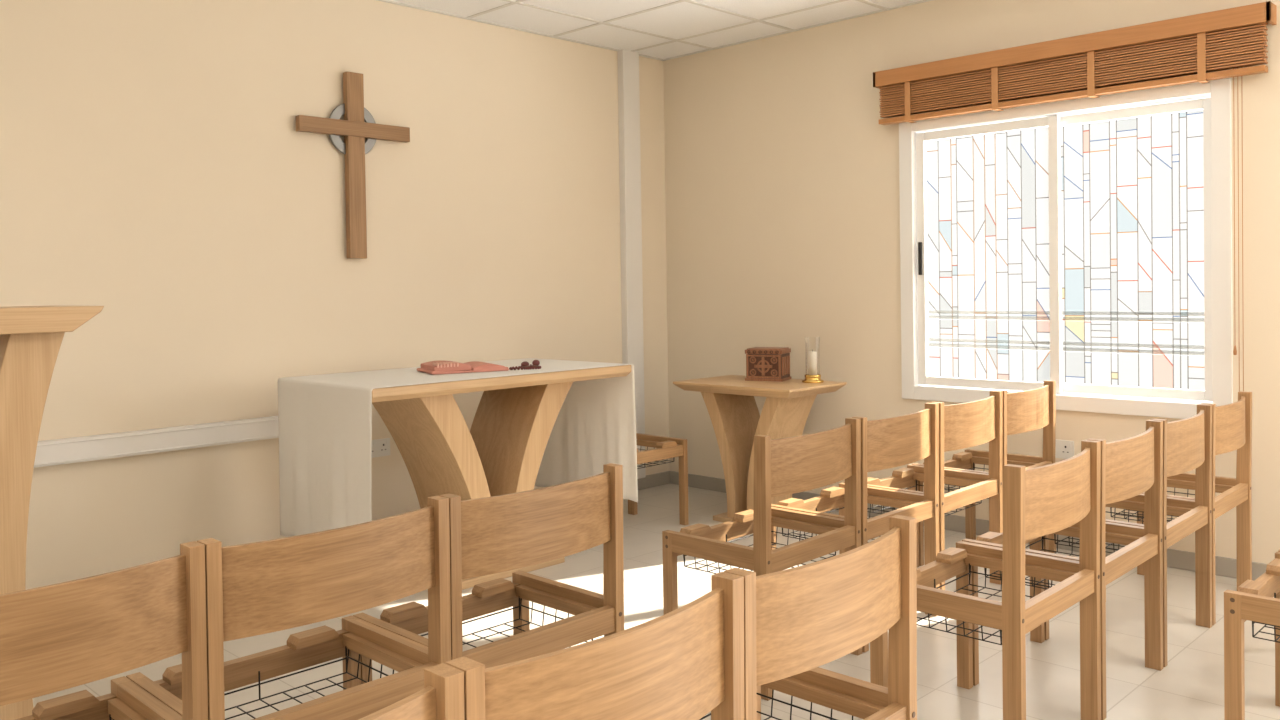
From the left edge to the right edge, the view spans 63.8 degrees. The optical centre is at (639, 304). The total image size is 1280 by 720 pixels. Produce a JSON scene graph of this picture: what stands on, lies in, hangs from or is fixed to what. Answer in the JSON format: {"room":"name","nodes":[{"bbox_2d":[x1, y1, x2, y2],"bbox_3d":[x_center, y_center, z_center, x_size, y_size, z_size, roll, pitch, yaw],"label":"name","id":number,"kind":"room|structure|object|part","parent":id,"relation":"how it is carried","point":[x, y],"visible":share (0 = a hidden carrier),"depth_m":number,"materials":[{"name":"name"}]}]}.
{"room":"house of worship","nodes":[
{"label":"house of worship","id":0,"kind":"room"},
{"bbox_2d":[0,0,669,589],"bbox_3d":[-2.197,-0.128,4.268,0.160,2.700,6.920,0,2,44],"label":"wall","id":1,"kind":"structure","parent":0,"point":[157,172],"depth_m":4.65,"materials":[{"name":"beige paint"}]},
{"bbox_2d":[34,416,278,467],"bbox_3d":[-2.582,0.587,3.724,0.055,0.095,3.250,0,2,44],"label":"cable trunking","id":2,"kind":"object","parent":1,"relation":"attached to","point":[130,443],"visible":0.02,"depth_m":4.26,"materials":[{"name":"white plastic"}]},
{"bbox_2d":[295,71,409,258],"bbox_3d":[-1.374,-0.669,4.948,0.062,0.890,0.590,0,2,44],"label":"cross","id":3,"kind":"object","parent":1,"relation":"attached to","point":[358,124],"depth_m":4.92,"materials":[{"name":"brown wood"}]},
{"bbox_2d":[371,438,389,457],"bbox_3d":[-1.296,0.706,5.066,0.012,0.086,0.146,0,2,44],"label":"power socket","id":4,"kind":"object","parent":1,"relation":"attached to","point":[379,447],"visible":0.7,"depth_m":5.08,"materials":[{"name":"white plastic"}]},
{"bbox_2d":[617,49,645,478],"bbox_3d":[-0.051,-0.240,6.307,0.050,2.620,0.140,0,2,44],"label":"cable trunking","id":5,"kind":"object","parent":1,"relation":"attached to","point":[628,61],"visible":0.77,"depth_m":6.27,"materials":[{"name":"white plastic"}]},
{"bbox_2d":[637,471,669,489],"bbox_3d":[-2.114,1.182,4.232,0.014,0.080,6.600,0,2,44],"label":"baseboard","id":6,"kind":"structure","parent":1,"relation":"attached to","point":[662,478],"depth_m":6.47,"materials":[{"name":"beige"}]},
{"bbox_2d":[389,0,921,58],"bbox_3d":[0.266,-1.521,1.805,7.120,0.100,6.920,0,2,44],"label":"ceiling","id":7,"kind":"structure","parent":0,"point":[683,19],"depth_m":5.49,"materials":[{"name":"tile"}]},
{"bbox_2d":[377,0,932,60],"bbox_3d":[0.266,-1.468,1.806,6.800,0.007,6.600,0,2,44],"label":"grid","id":8,"kind":"object","parent":7,"relation":"attached to","point":[519,2],"visible":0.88,"depth_m":5.55,"materials":[{"name":"white metal"}]},
{"bbox_2d":[32,483,1279,719],"bbox_3d":[0.310,1.278,1.858,7.120,0.100,6.920,0,2,44],"label":"floor","id":9,"kind":"structure","parent":0,"point":[1190,686],"depth_m":3.51,"materials":[{"name":"tile"}]},
{"bbox_2d":[0,305,103,719],"bbox_3d":[-1.947,0.629,2.797,0.460,1.235,0.794,0,2,44],"label":"lectern","id":10,"kind":"object","parent":9,"relation":"on","point":[31,337],"visible":0.76,"depth_m":2.81,"materials":[{"name":"brown wood"}]},
{"bbox_2d":[0,541,207,719],"bbox_3d":[-1.129,0.849,1.849,0.446,0.805,0.538,0,2,44],"label":"chair","id":11,"kind":"object","parent":9,"relation":"on","point":[57,637],"visible":1,"depth_m":1.79,"materials":[{"name":"brown wood"}]},
{"bbox_2d":[126,496,450,719],"bbox_3d":[-0.752,0.836,2.234,0.446,0.805,0.538,0,2,44],"label":"chair","id":12,"kind":"object","parent":9,"relation":"on","point":[269,586],"visible":0.83,"depth_m":2.13,"materials":[{"name":"brown wood"}]},
{"bbox_2d":[359,663,464,719],"bbox_3d":[-0.542,0.852,1.204,0.446,0.805,0.538,0,2,44],"label":"chair","id":13,"kind":"object","parent":9,"relation":"on","point":[442,695],"visible":1,"depth_m":1.23,"materials":[{"name":"brown wood"}]},
{"bbox_2d":[353,463,623,683],"bbox_3d":[-0.374,0.822,2.619,0.446,0.805,0.538,0,2,44],"label":"chair","id":14,"kind":"object","parent":9,"relation":"on","point":[512,531],"visible":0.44,"depth_m":2.52,"materials":[{"name":"brown wood"}]},
{"bbox_2d":[372,365,630,589],"bbox_3d":[-0.783,0.747,4.649,0.740,0.893,1.390,0,2,44],"label":"altar table","id":15,"kind":"object","parent":9,"relation":"on","point":[502,451],"visible":0.58,"depth_m":4.56,"materials":[{"name":"brown wood"}]},
{"bbox_2d":[278,358,637,536],"bbox_3d":[-0.786,0.633,4.646,0.756,0.674,1.447,0,2,44],"label":"altar cloth","id":16,"kind":"object","parent":15,"relation":"on","point":[325,420],"visible":0.78,"depth_m":4.33,"materials":[{"name":"white fabric"}]},
{"bbox_2d":[417,360,508,374],"bbox_3d":[-0.795,0.271,4.604,0.353,0.047,0.242,-1,1,-28],"label":"open book","id":17,"kind":"object","parent":16,"relation":"on","point":[441,366],"visible":1,"depth_m":4.51,"materials":[{"name":"paper"}]},
{"bbox_2d":[509,360,540,369],"bbox_3d":[-0.506,0.273,4.689,0.122,0.035,0.210,0,1,22],"label":"rosary","id":18,"kind":"object","parent":16,"relation":"on","point":[524,365],"visible":1,"depth_m":4.68,"materials":[{"name":"brown wood"}]},
{"bbox_2d":[445,572,744,719],"bbox_3d":[-0.165,0.838,1.589,0.446,0.805,0.538,0,2,44],"label":"chair","id":19,"kind":"object","parent":9,"relation":"on","point":[686,662],"visible":1,"depth_m":1.44,"materials":[{"name":"brown wood"}]},
{"bbox_2d":[628,377,688,524],"bbox_3d":[-0.095,0.765,5.397,0.446,0.805,0.538,0,2,44],"label":"chair","id":20,"kind":"object","parent":9,"relation":"on","point":[666,447],"visible":0.34,"depth_m":5.42,"materials":[{"name":"brown wood"}]},
{"bbox_2d":[673,375,846,521],"bbox_3d":[0.643,0.784,5.542,0.785,0.740,0.510,0,2,44],"label":"side table","id":21,"kind":"object","parent":9,"relation":"on","point":[729,400],"visible":0.64,"depth_m":5.49,"materials":[{"name":"brown wood"}]},
{"bbox_2d":[745,347,790,381],"bbox_3d":[0.702,0.323,5.639,0.212,0.175,0.174,0,1,25],"label":"wooden box","id":22,"kind":"object","parent":21,"relation":"on","point":[762,363],"visible":1,"depth_m":5.57,"materials":[{"name":"brown wood"}]},
{"bbox_2d":[802,337,823,382],"bbox_3d":[0.917,0.290,5.460,0.116,0.241,0.116,0,2,44],"label":"candle lamp","id":23,"kind":"object","parent":21,"relation":"on","point":[812,377],"visible":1,"depth_m":5.44,"materials":[{"name":"white wax"}]},
{"bbox_2d":[662,417,861,700],"bbox_3d":[0.420,0.794,3.451,0.446,0.805,0.538,0,1,44],"label":"chair","id":24,"kind":"object","parent":9,"relation":"on","point":[795,464],"visible":0.87,"depth_m":3.32,"materials":[{"name":"brown wood"}]},
{"bbox_2d":[699,515,916,719],"bbox_3d":[0.212,0.825,1.974,0.446,0.805,0.538,0,2,44],"label":"chair","id":25,"kind":"object","parent":9,"relation":"on","point":[799,620],"visible":0.84,"depth_m":1.84,"materials":[{"name":"brown wood"}]},
{"bbox_2d":[771,403,939,652],"bbox_3d":[0.800,0.781,3.844,0.446,0.805,0.538,0,1,44],"label":"chair","id":26,"kind":"object","parent":9,"relation":"on","point":[886,443],"visible":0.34,"depth_m":3.78,"materials":[{"name":"brown wood"}]},
{"bbox_2d":[844,391,1002,589],"bbox_3d":[1.181,0.767,4.237,0.446,0.805,0.538,0,1,44],"label":"chair","id":27,"kind":"object","parent":9,"relation":"on","point":[974,423],"visible":0.5,"depth_m":4.19,"materials":[{"name":"brown wood"}]},
{"bbox_2d":[912,380,1055,565],"bbox_3d":[1.560,0.754,4.631,0.446,0.805,0.538,0,1,44],"label":"chair","id":28,"kind":"object","parent":9,"relation":"on","point":[1034,409],"visible":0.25,"depth_m":4.60,"materials":[{"name":"brown wood"}]},
{"bbox_2d":[870,440,1100,719],"bbox_3d":[0.980,0.796,2.878,0.446,0.805,0.538,0,1,44],"label":"chair","id":29,"kind":"object","parent":9,"relation":"on","point":[1044,500],"visible":0.82,"depth_m":2.75,"materials":[{"name":"brown wood"}]},
{"bbox_2d":[962,420,1162,719],"bbox_3d":[1.358,0.782,3.273,0.446,0.805,0.538,0,1,44],"label":"chair","id":30,"kind":"object","parent":9,"relation":"on","point":[1131,467],"visible":0.48,"depth_m":3.23,"materials":[{"name":"brown wood"}]},
{"bbox_2d":[1044,404,1211,666],"bbox_3d":[1.737,0.769,3.668,0.446,0.805,0.538,0,1,44],"label":"chair","id":31,"kind":"object","parent":9,"relation":"on","point":[1187,443],"visible":0.41,"depth_m":3.62,"materials":[{"name":"brown wood"}]},
{"bbox_2d":[1105,391,1251,624],"bbox_3d":[2.115,0.756,4.063,0.446,0.805,0.538,0,1,44],"label":"chair","id":32,"kind":"object","parent":9,"relation":"on","point":[1231,423],"visible":0.35,"depth_m":4.09,"materials":[{"name":"brown wood"}]},
{"bbox_2d":[1224,551,1279,719],"bbox_3d":[1.858,0.785,2.696,0.446,0.805,0.538,0,2,44],"label":"chair","id":33,"kind":"object","parent":9,"relation":"on","point":[1253,601],"visible":1,"depth_m":2.65,"materials":[{"name":"brown wood"}]},
{"bbox_2d":[663,0,1279,563],"bbox_3d":[2.653,-0.204,4.245,6.800,2.700,0.160,0,2,44],"label":"wall","id":34,"kind":"structure","parent":0,"point":[782,192],"depth_m":5.63,"materials":[{"name":"beige paint"}]},
{"bbox_2d":[670,471,1266,580],"bbox_3d":[2.618,1.108,4.202,6.786,0.080,0.014,0,2,44],"label":"baseboard","id":35,"kind":"structure","parent":34,"relation":"attached to","point":[1185,560],"depth_m":4.84,"materials":[{"name":"grey"}]},
{"bbox_2d":[1042,438,1073,458],"bbox_3d":[1.964,0.676,4.830,0.146,0.086,0.012,0,2,44],"label":"power socket","id":36,"kind":"object","parent":34,"relation":"attached to","point":[1064,449],"visible":0.59,"depth_m":4.81,"materials":[{"name":"white plastic"}]},
{"bbox_2d":[899,78,1232,418],"bbox_3d":[1.961,-0.235,4.881,1.550,1.450,0.138,0,2,44],"label":"window","id":37,"kind":"structure","parent":34,"relation":"in","point":[1214,98],"depth_m":4.79,"materials":[{"name":"white plastic"}]},
{"bbox_2d":[925,128,1049,381],"bbox_3d":[1.713,-0.238,5.094,0.652,1.215,0.001,0,2,44],"label":"film","id":38,"kind":"object","parent":37,"relation":"attached to","point":[1035,162],"visible":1,"depth_m":5.08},
{"bbox_2d":[1061,111,1204,389],"bbox_3d":[2.218,-0.238,4.662,0.630,1.215,0.001,0,2,44],"label":"stained glass leading","id":39,"kind":"object","parent":37,"relation":"attached to","point":[1179,117],"visible":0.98,"depth_m":4.63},
{"bbox_2d":[873,1,1276,390],"bbox_3d":[1.913,-0.289,4.785,1.815,1.852,0.100,0,2,44],"label":"blind","id":40,"kind":"object","parent":34,"relation":"attached to","point":[1231,38],"visible":0.96,"depth_m":4.60,"materials":[{"name":"brown wood"}]},
{"bbox_3d":[2.472,-0.256,4.245,0.043,1.790,0.014,0,2,44],"label":"pull cord","id":41,"kind":"part","parent":40,"relation":"part of","materials":[{"name":"brown plastic"}]},
{"bbox_3d":[2.670,1.257,4.979,7.800,0.050,0.840,0,2,44],"label":"floor","id":42,"kind":"structure","parent":0,"visible":0},
{"bbox_2d":[928,310,1204,355],"bbox_3d":[2.493,0.627,5.369,6.000,1.200,0.040,0,2,44],"label":"balcony railing","id":43,"kind":"object","parent":42,"relation":"on","point":[1005,312],"visible":0.24,"depth_m":5.50,"materials":[{"name":"grey metal"}]}
]}

